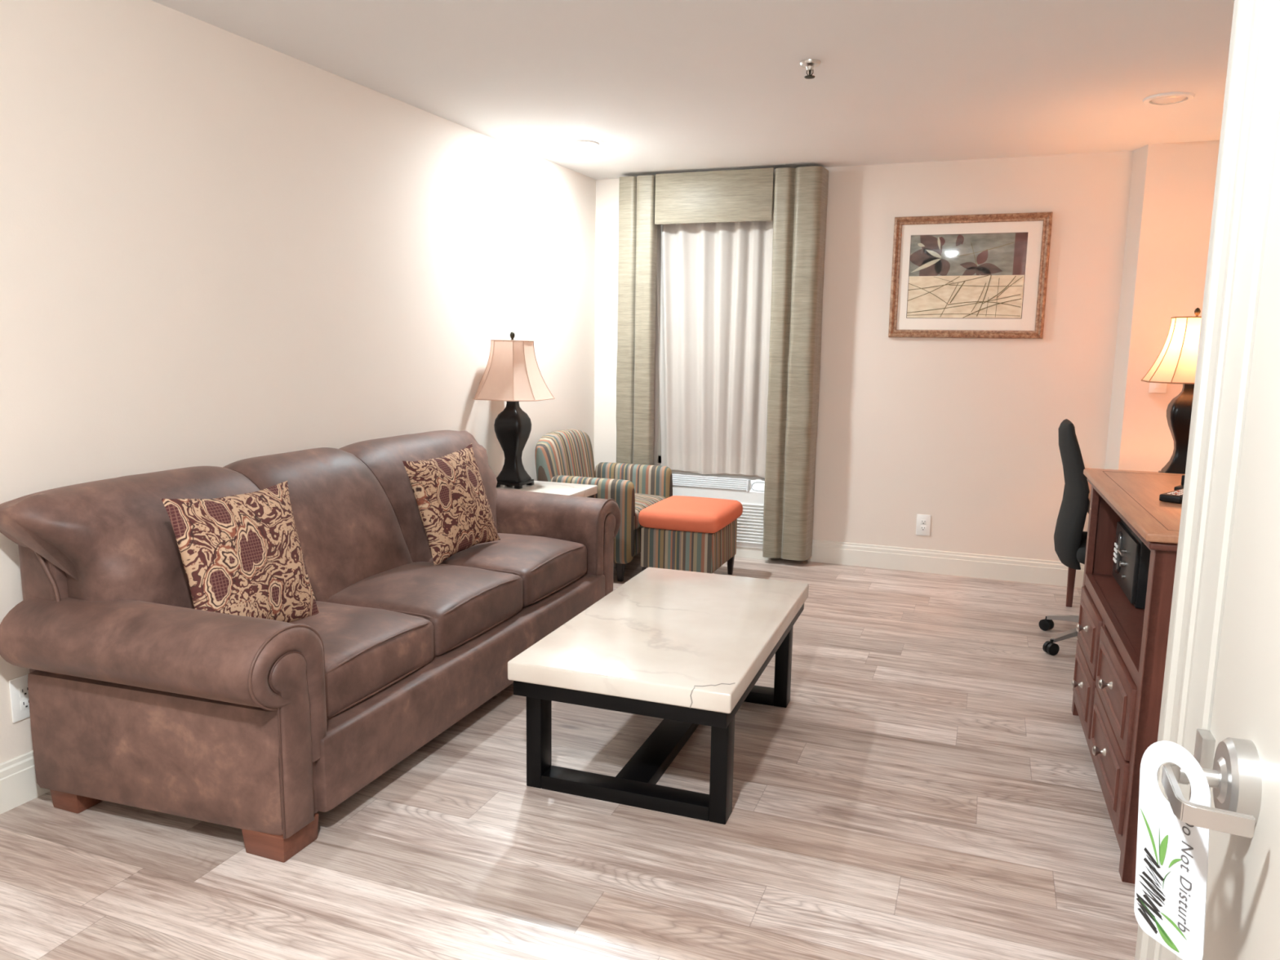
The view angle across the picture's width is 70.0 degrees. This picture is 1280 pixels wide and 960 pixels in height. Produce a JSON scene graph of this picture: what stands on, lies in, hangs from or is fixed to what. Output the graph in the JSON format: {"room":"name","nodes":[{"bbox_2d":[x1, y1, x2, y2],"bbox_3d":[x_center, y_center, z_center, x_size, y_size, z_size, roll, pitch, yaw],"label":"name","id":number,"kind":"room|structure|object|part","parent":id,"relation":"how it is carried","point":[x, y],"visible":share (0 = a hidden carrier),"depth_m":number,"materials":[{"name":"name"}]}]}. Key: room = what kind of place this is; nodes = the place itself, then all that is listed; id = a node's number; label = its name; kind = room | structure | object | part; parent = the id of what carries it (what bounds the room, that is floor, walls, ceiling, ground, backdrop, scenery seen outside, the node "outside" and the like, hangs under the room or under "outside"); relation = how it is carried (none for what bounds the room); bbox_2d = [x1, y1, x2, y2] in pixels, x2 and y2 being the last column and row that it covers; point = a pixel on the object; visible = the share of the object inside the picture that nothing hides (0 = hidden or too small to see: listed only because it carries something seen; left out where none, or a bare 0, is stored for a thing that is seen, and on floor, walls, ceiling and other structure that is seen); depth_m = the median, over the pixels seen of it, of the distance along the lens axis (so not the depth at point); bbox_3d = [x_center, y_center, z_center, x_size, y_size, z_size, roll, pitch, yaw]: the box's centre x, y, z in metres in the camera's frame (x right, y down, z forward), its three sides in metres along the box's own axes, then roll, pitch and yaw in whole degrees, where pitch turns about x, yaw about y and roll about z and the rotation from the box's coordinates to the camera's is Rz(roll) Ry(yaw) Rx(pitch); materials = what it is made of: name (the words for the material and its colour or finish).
{"room":"hotel room","nodes":[
{"label":"hotel room","id":0,"kind":"room"},
{"bbox_2d":[0,0,595,763],"bbox_3d":[-1.738,-0.324,3.057,0.150,2.480,7.904,4,9,22],"label":"wall","id":1,"kind":"structure","parent":0,"point":[220,247],"depth_m":3.36,"materials":[{"name":"paint"}]},
{"bbox_2d":[8,674,30,723],"bbox_3d":[-1.847,0.652,2.747,0.008,0.132,0.084,4,9,21],"label":"wall outlet","id":2,"kind":"object","parent":1,"relation":"attached to","point":[18,687],"visible":0.64,"depth_m":2.73,"materials":[{"name":"white plastic"}]},
{"bbox_2d":[18,684,28,697],"bbox_3d":[-1.844,0.632,2.743,0.002,0.030,0.034,4,9,21],"label":"socket","id":3,"kind":"object","parent":2,"relation":"attached to","point":[23,689],"depth_m":2.74,"materials":[{"name":"white plastic"}]},
{"bbox_2d":[20,697,29,710],"bbox_3d":[-1.845,0.672,2.748,0.002,0.030,0.034,4,9,21],"label":"socket","id":4,"kind":"object","parent":2,"relation":"attached to","point":[24,702],"depth_m":2.74,"materials":[{"name":"white plastic"}]},
{"bbox_2d":[0,750,49,814],"bbox_3d":[-1.721,0.852,3.094,0.016,0.145,7.467,4,9,22],"label":"baseboard","id":5,"kind":"structure","parent":1,"relation":"attached to","point":[19,785],"depth_m":2.74,"materials":[{"name":"white paint"}]},
{"bbox_2d":[0,552,1137,959],"bbox_3d":[-0.059,1.082,2.613,4.600,0.120,8.100,4,9,21],"label":"floor","id":6,"kind":"structure","parent":0,"point":[926,786],"depth_m":2.59,"materials":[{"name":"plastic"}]},
{"bbox_2d":[0,430,620,862],"bbox_3d":[-0.953,0.372,3.592,0.957,0.967,2.540,4,9,21],"label":"sofa","id":7,"kind":"object","parent":6,"relation":"on","point":[140,696],"visible":0.9,"depth_m":2.66,"materials":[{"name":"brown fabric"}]},
{"bbox_3d":[-1.320,0.357,3.730,0.165,0.785,2.324,4,9,21],"label":"frame","id":8,"kind":"part","parent":7,"relation":"part of","materials":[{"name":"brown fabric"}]},
{"bbox_2d":[0,466,315,608],"bbox_3d":[-1.488,0.268,2.903,0.418,0.571,0.895,4,9,21],"label":"cushion","id":9,"kind":"object","parent":7,"relation":"on","point":[111,543],"depth_m":2.63,"materials":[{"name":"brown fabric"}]},
{"bbox_3d":[-1.347,0.643,2.579,0.860,0.583,0.314,4,9,21],"label":"arm","id":10,"kind":"part","parent":7,"relation":"part of","materials":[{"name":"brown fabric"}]},
{"bbox_2d":[160,480,319,622],"bbox_3d":[-1.219,0.261,2.843,0.194,0.470,0.480,5,10,28],"label":"throw pillow","id":11,"kind":"object","parent":7,"relation":"on","point":[242,554],"visible":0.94,"depth_m":2.78,"materials":[{"name":"fabric"}]},
{"bbox_3d":[-0.929,0.706,2.448,0.019,0.504,0.138,4,9,21],"label":"panel","id":12,"kind":"part","parent":7,"relation":"part of","materials":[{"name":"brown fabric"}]},
{"bbox_2d":[222,447,413,602],"bbox_3d":[-1.243,0.174,3.544,0.418,0.567,0.700,4,9,21],"label":"cushion","id":13,"kind":"object","parent":7,"relation":"on","point":[351,518],"depth_m":3.48,"materials":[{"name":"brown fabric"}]},
{"bbox_2d":[289,600,434,719],"bbox_3d":[-1.077,0.567,2.973,0.598,0.231,0.607,4,9,21],"label":"seat cushion","id":14,"kind":"object","parent":7,"relation":"on","point":[371,652],"depth_m":2.90,"materials":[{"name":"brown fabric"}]},
{"bbox_2d":[339,430,500,562],"bbox_3d":[-0.975,0.073,4.240,0.419,0.568,0.995,4,9,21],"label":"cushion","id":15,"kind":"object","parent":7,"relation":"on","point":[383,458],"depth_m":3.89,"materials":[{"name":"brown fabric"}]},
{"bbox_2d":[326,561,523,656],"bbox_3d":[-0.852,0.478,3.554,0.598,0.234,0.636,4,9,21],"label":"seat cushion","id":16,"kind":"object","parent":7,"relation":"on","point":[465,605],"depth_m":3.41,"materials":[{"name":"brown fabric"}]},
{"bbox_2d":[402,443,500,564],"bbox_3d":[-0.802,0.096,3.943,0.176,0.466,0.483,5,10,27],"label":"throw pillow","id":17,"kind":"object","parent":7,"relation":"on","point":[455,513],"visible":1,"depth_m":3.86,"materials":[{"name":"fabric"}]},
{"bbox_2d":[428,533,586,607],"bbox_3d":[-0.624,0.394,4.146,0.598,0.229,0.628,4,9,21],"label":"seat cushion","id":18,"kind":"object","parent":7,"relation":"on","point":[549,566],"depth_m":3.99,"materials":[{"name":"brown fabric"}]},
{"bbox_3d":[-0.553,0.344,4.635,0.860,0.583,0.314,4,9,21],"label":"arm","id":19,"kind":"part","parent":7,"relation":"part of","materials":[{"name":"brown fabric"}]},
{"bbox_3d":[-0.149,0.413,4.469,0.019,0.504,0.138,4,9,21],"label":"panel","id":20,"kind":"part","parent":7,"relation":"part of","materials":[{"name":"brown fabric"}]},
{"bbox_2d":[496,480,597,497],"bbox_3d":[-0.577,0.340,5.085,0.530,0.598,0.480,4,9,21],"label":"end table","id":21,"kind":"object","parent":6,"relation":"on","point":[560,488],"visible":0.09,"depth_m":5.05,"materials":[{"name":"beige stone"}]},
{"bbox_2d":[472,331,555,488],"bbox_3d":[-0.702,-0.240,5.060,0.401,1.148,0.401,4,9,21],"label":"table lamp","id":22,"kind":"object","parent":21,"relation":"on","point":[512,375],"visible":0.99,"depth_m":4.95,"materials":[{"name":"brown metal"}]},
{"bbox_3d":[-0.697,-0.605,5.005,0.392,0.313,0.392,4,9,21],"label":"lamp shade","id":23,"kind":"part","parent":22,"relation":"part of","materials":[{"name":"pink fabric"}]},
{"bbox_3d":[-0.697,-0.605,5.005,0.401,0.319,0.401,4,9,21],"label":"shade trim","id":24,"kind":"part","parent":22,"relation":"part of","materials":[{"name":"beige fabric"}]},
{"bbox_2d":[534,428,672,581],"bbox_3d":[-0.214,0.118,5.744,0.667,0.850,0.796,4,9,21],"label":"armchair","id":25,"kind":"object","parent":6,"relation":"on","point":[563,455],"visible":0.51,"depth_m":5.54,"materials":[{"name":"fabric"}]},
{"bbox_3d":[-0.461,-0.059,5.756,0.175,0.510,0.690,4,9,21],"label":"backrest","id":26,"kind":"part","parent":25,"relation":"part of","materials":[{"name":"fabric"}]},
{"bbox_3d":[-0.289,0.232,5.426,0.548,0.497,0.117,4,9,21],"label":"arm","id":27,"kind":"part","parent":25,"relation":"part of","materials":[{"name":"fabric"}]},
{"bbox_3d":[-0.115,0.541,5.412,0.048,0.115,0.048,4,9,21],"label":"leg","id":28,"kind":"part","parent":25,"relation":"part of","materials":[{"name":"brown wood"}]},
{"bbox_3d":[-0.048,0.142,6.050,0.548,0.497,0.117,4,9,21],"label":"arm","id":29,"kind":"part","parent":25,"relation":"part of","materials":[{"name":"fabric"}]},
{"bbox_2d":[635,493,666,528],"bbox_3d":[-0.164,0.183,5.736,0.558,0.183,0.560,4,9,21],"label":"seat cushion","id":30,"kind":"object","parent":25,"relation":"on","point":[642,500],"depth_m":5.65,"materials":[{"name":"fabric"}]},
{"bbox_2d":[507,567,808,824],"bbox_3d":[0.140,0.701,3.291,0.700,0.438,1.292,4,9,20],"label":"coffee table","id":31,"kind":"object","parent":6,"relation":"on","point":[686,649],"visible":1,"depth_m":2.89,"materials":[{"name":"beige stone"}]},
{"bbox_3d":[-0.321,0.808,2.911,0.052,0.326,0.080,4,9,20],"label":"leg","id":32,"kind":"part","parent":31,"relation":"part of","materials":[{"name":"black wood"}]},
{"bbox_3d":[-0.041,0.966,2.832,0.548,0.045,0.079,4,9,20],"label":"foot rail","id":33,"kind":"part","parent":31,"relation":"part of","materials":[{"name":"black wood"}]},
{"bbox_3d":[0.243,0.846,2.711,0.052,0.326,0.080,4,9,20],"label":"leg","id":34,"kind":"part","parent":31,"relation":"part of","materials":[{"name":"black wood"}]},
{"bbox_3d":[0.277,0.840,3.702,0.548,0.045,0.079,4,9,20],"label":"foot rail","id":35,"kind":"part","parent":31,"relation":"part of","materials":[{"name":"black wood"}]},
{"bbox_3d":[0.561,0.720,3.581,0.052,0.326,0.080,4,9,20],"label":"leg","id":36,"kind":"part","parent":31,"relation":"part of","materials":[{"name":"black wood"}]},
{"bbox_2d":[638,495,742,574],"bbox_3d":[0.305,0.364,5.416,0.492,0.476,0.595,4,9,21],"label":"ottoman","id":37,"kind":"object","parent":6,"relation":"on","point":[678,532],"visible":0.96,"depth_m":5.18,"materials":[{"name":"fabric"}]},
{"bbox_2d":[638,495,742,533],"bbox_3d":[0.307,0.197,5.391,0.492,0.138,0.595,4,9,21],"label":"cushion","id":38,"kind":"object","parent":37,"relation":"on","point":[674,513],"depth_m":5.18,"materials":[{"name":"orange fabric"}]},
{"bbox_3d":[0.555,0.520,5.610,0.042,0.118,0.042,4,9,21],"label":"leg","id":39,"kind":"part","parent":37,"relation":"part of","materials":[{"name":"brown wood"}]},
{"bbox_2d":[671,471,772,559],"bbox_3d":[0.504,0.233,6.122,0.798,0.530,0.110,4,9,21],"label":"air conditioner","id":40,"kind":"object","parent":6,"relation":"on","point":[748,491],"visible":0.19,"depth_m":6.02,"materials":[{"name":"white plastic"}]},
{"bbox_2d":[736,502,764,544],"bbox_3d":[0.494,0.270,6.078,0.755,0.261,0.012,4,9,21],"label":"grille","id":41,"kind":"object","parent":40,"relation":"attached to","point":[750,523],"depth_m":5.99,"materials":[{"name":"white plastic"}]},
{"bbox_2d":[1039,418,1089,655],"bbox_3d":[2.255,0.274,4.232,0.664,1.062,0.699,4,9,21],"label":"office chair","id":42,"kind":"object","parent":6,"relation":"on","point":[1069,536],"visible":0.47,"depth_m":4.20,"materials":[{"name":"grey fabric"}]},
{"bbox_3d":[2.037,0.055,4.338,0.138,0.667,0.406,4,9,21],"label":"backrest","id":43,"kind":"part","parent":42,"relation":"part of","materials":[{"name":"grey fabric"}]},
{"bbox_3d":[2.265,0.330,4.269,0.440,0.099,0.460,4,9,21],"label":"seat","id":44,"kind":"part","parent":42,"relation":"part of","materials":[{"name":"grey fabric"}]},
{"bbox_2d":[1066,467,1158,607],"bbox_3d":[2.354,0.433,4.216,0.602,0.756,1.640,4,9,21],"label":"desk","id":45,"kind":"object","parent":6,"relation":"on","point":[1071,572],"visible":0.08,"depth_m":4.98,"materials":[{"name":"brown wood"}]},
{"bbox_3d":[2.359,0.380,4.975,0.056,0.635,0.056,4,9,21],"label":"leg","id":46,"kind":"part","parent":45,"relation":"part of","materials":[{"name":"brown wood"}]},
{"bbox_2d":[1141,307,1201,474],"bbox_3d":[2.711,-0.420,4.518,0.401,0.849,0.401,4,9,21],"label":"table lamp","id":47,"kind":"object","parent":45,"relation":"on","point":[1176,362],"visible":0.52,"depth_m":4.46,"materials":[{"name":"brown metal"}]},
{"bbox_3d":[2.714,-0.637,4.485,0.401,0.319,0.401,4,9,21],"label":"shade trim","id":48,"kind":"part","parent":47,"relation":"part of","materials":[{"name":"beige fabric"}]},
{"bbox_3d":[2.714,-0.637,4.485,0.392,0.313,0.392,4,9,21],"label":"lamp shade","id":49,"kind":"part","parent":47,"relation":"part of","materials":[{"name":"beige fabric"}]},
{"bbox_2d":[1071,468,1185,884],"bbox_3d":[1.710,0.529,2.858,0.558,0.950,1.287,4,9,19],"label":"dresser","id":50,"kind":"object","parent":6,"relation":"on","point":[1117,684],"visible":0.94,"depth_m":2.67,"materials":[{"name":"brown wood"}]},
{"bbox_3d":[1.567,0.734,3.283,0.036,0.030,0.030,4,9,19],"label":"knob","id":51,"kind":"part","parent":50,"relation":"part of","materials":[{"name":"silver metal"}]},
{"bbox_3d":[1.584,0.739,3.278,0.012,0.129,0.370,4,9,19],"label":"panel moulding","id":52,"kind":"part","parent":50,"relation":"part of","materials":[{"name":"brown wood"}]},
{"bbox_3d":[1.570,0.527,3.252,0.036,0.030,0.030,4,9,19],"label":"knob","id":53,"kind":"part","parent":50,"relation":"part of","materials":[{"name":"silver metal"}]},
{"bbox_3d":[1.598,0.740,3.273,0.030,0.204,0.470,4,9,19],"label":"drawer","id":54,"kind":"part","parent":50,"relation":"part of","materials":[{"name":"brown wood"}]},
{"bbox_3d":[1.587,0.532,3.247,0.012,0.127,0.370,4,9,19],"label":"panel moulding","id":55,"kind":"part","parent":50,"relation":"part of","materials":[{"name":"brown wood"}]},
{"bbox_3d":[1.601,0.533,3.242,0.030,0.202,0.470,4,9,19],"label":"drawer","id":56,"kind":"part","parent":50,"relation":"part of","materials":[{"name":"brown wood"}]},
{"bbox_3d":[1.375,0.813,2.740,0.036,0.030,0.030,4,9,19],"label":"knob","id":57,"kind":"part","parent":50,"relation":"part of","materials":[{"name":"silver metal"}]},
{"bbox_3d":[1.391,0.818,2.735,0.012,0.129,0.492,4,9,19],"label":"panel moulding","id":58,"kind":"part","parent":50,"relation":"part of","materials":[{"name":"brown wood"}]},
{"bbox_3d":[1.377,0.606,2.709,0.036,0.030,0.030,4,9,19],"label":"knob","id":59,"kind":"part","parent":50,"relation":"part of","materials":[{"name":"silver metal"}]},
{"bbox_3d":[1.406,0.819,2.730,0.030,0.204,0.592,4,9,19],"label":"drawer","id":60,"kind":"part","parent":50,"relation":"part of","materials":[{"name":"brown wood"}]},
{"bbox_3d":[1.394,0.611,2.704,0.012,0.127,0.492,4,9,19],"label":"panel moulding","id":61,"kind":"part","parent":50,"relation":"part of","materials":[{"name":"brown wood"}]},
{"bbox_3d":[1.409,0.612,2.699,0.030,0.202,0.592,4,9,19],"label":"drawer","id":62,"kind":"part","parent":50,"relation":"part of","materials":[{"name":"brown wood"}]},
{"bbox_2d":[1112,518,1150,608],"bbox_3d":[1.841,0.290,3.127,0.387,0.225,0.430,4,9,19],"label":"safe","id":63,"kind":"object","parent":50,"relation":"on","point":[1131,557],"visible":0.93,"depth_m":3.04,"materials":[{"name":"black metal"}]},
{"bbox_3d":[1.652,0.249,3.127,0.025,0.011,0.076,4,9,19],"label":"handle","id":64,"kind":"part","parent":63,"relation":"part of","materials":[{"name":"silver metal"}]},
{"bbox_3d":[1.667,0.290,3.162,0.014,0.020,0.020,4,9,19],"label":"knob","id":65,"kind":"part","parent":63,"relation":"part of","materials":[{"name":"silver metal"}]},
{"bbox_3d":[1.689,0.280,3.179,0.014,0.201,0.406,4,9,19],"label":"door","id":66,"kind":"part","parent":63,"relation":"part of","materials":[{"name":"black metal"}]},
{"bbox_3d":[1.725,0.095,2.787,0.518,0.022,1.258,4,9,19],"label":"moulding","id":67,"kind":"part","parent":50,"relation":"part of","materials":[{"name":"brown wood"}]},
{"bbox_2d":[1159,488,1183,503],"bbox_3d":[1.645,0.047,2.779,0.190,0.023,0.060,-7,11,-41],"label":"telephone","id":68,"kind":"object","parent":50,"relation":"on","point":[1175,496],"visible":0.65,"depth_m":2.72,"materials":[{"name":"black plastic"}]},
{"bbox_2d":[1173,475,1185,490],"bbox_3d":[1.776,0.013,2.951,0.070,0.045,0.090,9,12,44],"label":"cradle","id":69,"kind":"object","parent":50,"relation":"on","point":[1180,486],"visible":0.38,"depth_m":2.96,"materials":[{"name":"black plastic"}]},
{"bbox_2d":[151,0,1234,179],"bbox_3d":[-0.022,-1.488,2.226,4.600,0.120,8.100,4,9,21],"label":"ceiling","id":70,"kind":"structure","parent":0,"point":[662,86],"depth_m":3.64,"materials":[{"name":"paint"}]},
{"bbox_2d":[564,139,599,148],"bbox_3d":[-0.318,-1.847,5.047,0.190,0.020,0.190,4,9,21],"label":"recessed light","id":71,"kind":"object","parent":70,"relation":"in","point":[580,144],"visible":1,"depth_m":5.01,"materials":[{"name":"white plastic"}]},
{"bbox_2d":[570,142,593,147],"bbox_3d":[-0.318,-1.846,5.047,0.133,0.019,0.133,4,9,21],"label":"diffuser","id":72,"kind":"object","parent":71,"relation":"attached to","point":[572,144],"depth_m":5.02,"materials":[{"name":"white"}]},
{"bbox_2d":[616,175,657,465],"bbox_3d":[-0.016,-0.770,6.120,0.256,2.410,0.168,4,9,21],"label":"drape","id":73,"kind":"object","parent":70,"relation":"hanging from","point":[637,229],"visible":0.8,"depth_m":6.01,"materials":[{"name":"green fabric"}]},
{"bbox_2d":[654,167,773,224],"bbox_3d":[0.457,-1.773,5.730,0.765,0.312,0.024,4,9,21],"label":"curtain valance","id":74,"kind":"object","parent":70,"relation":"hanging from","point":[744,195],"visible":1,"depth_m":5.71,"materials":[{"name":"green fabric"}]},
{"bbox_2d":[656,181,774,477],"bbox_3d":[0.476,-0.959,5.954,0.855,1.864,0.054,4,9,21],"label":"sheer curtain","id":75,"kind":"object","parent":74,"relation":"hanging from","point":[713,280],"visible":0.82,"depth_m":5.97,"materials":[{"name":"beige fabric"}]},
{"bbox_2d":[762,165,828,560],"bbox_3d":[0.971,-0.692,5.714,0.334,2.415,0.157,1,9,1],"label":"drape","id":76,"kind":"object","parent":70,"relation":"hanging from","point":[801,193],"visible":1,"depth_m":5.67,"materials":[{"name":"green fabric"}]},
{"bbox_2d":[800,58,820,79],"bbox_3d":[0.658,-1.586,3.539,0.080,0.058,0.080,4,9,21],"label":"sprinkler","id":77,"kind":"object","parent":70,"relation":"attached to","point":[810,64],"visible":1,"depth_m":3.52,"materials":[{"name":"silver metal"}]},
{"bbox_2d":[1142,91,1195,105],"bbox_3d":[2.291,-1.647,3.966,0.200,0.017,0.200,4,9,21],"label":"recessed light","id":78,"kind":"object","parent":70,"relation":"in","point":[1168,98],"visible":1,"depth_m":3.94,"materials":[{"name":"white plastic"}]},
{"bbox_2d":[1150,95,1186,103],"bbox_3d":[2.291,-1.647,3.966,0.140,0.016,0.140,4,9,21],"label":"diffuser","id":79,"kind":"object","parent":78,"relation":"attached to","point":[1154,99],"depth_m":3.94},
{"bbox_2d":[594,151,1133,563],"bbox_3d":[1.151,-0.708,5.883,3.430,2.480,0.160,4,9,21],"label":"wall","id":80,"kind":"structure","parent":0,"point":[962,433],"depth_m":5.54,"materials":[{"name":"paint"}]},
{"bbox_2d":[657,404,661,462],"bbox_3d":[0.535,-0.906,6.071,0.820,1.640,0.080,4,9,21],"label":"wand","id":81,"kind":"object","parent":80,"relation":"in","point":[660,434],"depth_m":6.27,"materials":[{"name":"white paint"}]},
{"bbox_2d":[915,514,930,536],"bbox_3d":[1.766,0.281,5.698,0.084,0.132,0.008,4,9,21],"label":"wall outlet","id":82,"kind":"object","parent":80,"relation":"attached to","point":[922,526],"visible":1,"depth_m":5.70,"materials":[{"name":"white plastic"}]},
{"bbox_2d":[920,525,925,530],"bbox_3d":[1.764,0.301,5.698,0.034,0.030,0.002,4,9,21],"label":"socket","id":83,"kind":"object","parent":82,"relation":"attached to","point":[922,527],"depth_m":5.70,"materials":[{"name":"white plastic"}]},
{"bbox_2d":[920,519,926,524],"bbox_3d":[1.765,0.262,5.692,0.034,0.030,0.002,4,9,21],"label":"socket","id":84,"kind":"object","parent":82,"relation":"attached to","point":[923,522],"depth_m":5.69,"materials":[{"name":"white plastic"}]},
{"bbox_2d":[778,539,1084,587],"bbox_3d":[1.176,0.464,5.949,3.225,0.145,0.016,4,9,21],"label":"baseboard","id":85,"kind":"structure","parent":80,"relation":"attached to","point":[909,559],"depth_m":5.67,"materials":[{"name":"white paint"}]},
{"bbox_2d":[888,212,1053,338],"bbox_3d":[1.935,-1.200,5.406,0.871,0.713,0.029,4,9,21],"label":"framed picture","id":86,"kind":"object","parent":80,"relation":"attached to","point":[983,275],"visible":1,"depth_m":5.40,"materials":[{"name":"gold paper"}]},
{"bbox_2d":[906,231,1028,318],"bbox_3d":[1.928,-1.206,5.417,0.650,0.491,0.001,4,9,21],"label":"print","id":87,"kind":"object","parent":86,"relation":"attached to","point":[949,274],"depth_m":5.41,"materials":[{"name":"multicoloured paper"}]},
{"bbox_2d":[1104,140,1219,471],"bbox_3d":[2.943,-0.563,5.091,0.548,2.480,0.265,4,9,21],"label":"wall","id":88,"kind":"structure","parent":0,"point":[1172,188],"depth_m":4.94,"materials":[{"name":"paint"}]},
{"bbox_2d":[1148,382,1167,393],"bbox_3d":[2.829,-0.532,4.991,0.084,0.114,0.010,4,9,21],"label":"light switch","id":89,"kind":"object","parent":88,"relation":"attached to","point":[1161,388],"visible":0.46,"depth_m":4.99,"materials":[{"name":"white plastic"}]},
{"bbox_3d":[0.553,0.224,-0.360,0.791,2.480,3.069,4,9,21],"label":"wall","id":90,"kind":"structure","parent":0,"visible":0},
{"bbox_2d":[1134,0,1279,959],"bbox_3d":[0.681,0.193,1.133,0.026,2.100,0.209,4,9,21],"label":"trim","id":91,"kind":"structure","parent":90,"relation":"attached to","point":[1251,115],"depth_m":1.05,"materials":[{"name":"paint"}]},
{"bbox_2d":[1161,115,1279,959],"bbox_3d":[0.473,0.293,0.620,0.120,2.030,0.911,4,9,21],"label":"door","id":92,"kind":"structure","parent":90,"relation":"in","point":[1238,757],"depth_m":0.90,"materials":[{"name":"beige paint"}]},
{"bbox_2d":[1133,740,1210,959],"bbox_3d":[0.522,0.361,0.898,0.001,0.209,0.095,-1,9,-14],"label":"hanger","id":93,"kind":"object","parent":92,"relation":"hanging from","point":[1171,868],"visible":0.96,"depth_m":0.90,"materials":[{"name":"white paper"}]},
{"bbox_2d":[1140,808,1158,864],"bbox_3d":[0.514,0.360,0.924,0.001,0.048,0.027,-1,5,-14],"label":"print","id":94,"kind":"object","parent":93,"relation":"on","point":[1147,824],"depth_m":0.92},
{"bbox_2d":[1140,900,1171,942],"bbox_3d":[0.518,0.443,0.918,0.001,0.025,0.044,-1,5,-14],"label":"print","id":95,"kind":"object","parent":93,"relation":"attached to","point":[1144,905],"depth_m":0.91},
{"bbox_2d":[1159,835,1159,866],"bbox_3d":[0.518,0.365,0.912,0.001,0.040,0.003,-1,5,-14],"label":"print","id":96,"kind":"object","parent":93,"relation":"on","point":[1159,836],"depth_m":0.91},
{"bbox_2d":[1159,835,1168,866],"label":"print","id":97,"kind":"object","parent":93,"relation":"on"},
{"bbox_2d":[1155,924,1178,952],"bbox_3d":[0.521,0.452,0.905,0.001,0.017,0.031,-1,5,-14],"label":"print","id":98,"kind":"object","parent":93,"relation":"on","point":[1171,944],"depth_m":0.90},
{"bbox_2d":[1160,912,1186,940],"bbox_3d":[0.523,0.437,0.897,0.001,0.011,0.032,-1,5,-14],"label":"print","id":99,"kind":"object","parent":93,"relation":"on","point":[1171,922],"depth_m":0.90},
{"bbox_2d":[1168,858,1181,867],"bbox_3d":[0.523,0.374,0.893,0.001,0.016,0.015,-1,5,-14],"label":"print","id":100,"kind":"object","parent":93,"relation":"attached to","point":[1175,860],"depth_m":0.89},
{"bbox_3d":[0.638,0.332,1.038,0.014,0.092,0.030,4,9,21],"label":"strike plate","id":101,"kind":"part","parent":92,"relation":"part of","materials":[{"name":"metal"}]},
{"bbox_3d":[0.530,0.298,0.859,0.059,0.019,0.100,4,9,21],"label":"lever","id":102,"kind":"part","parent":92,"relation":"part of","materials":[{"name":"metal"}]},
{"bbox_3d":[0.578,0.294,0.890,0.029,0.084,0.084,4,9,21],"label":"handle","id":103,"kind":"part","parent":92,"relation":"part of","materials":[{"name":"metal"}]}
]}

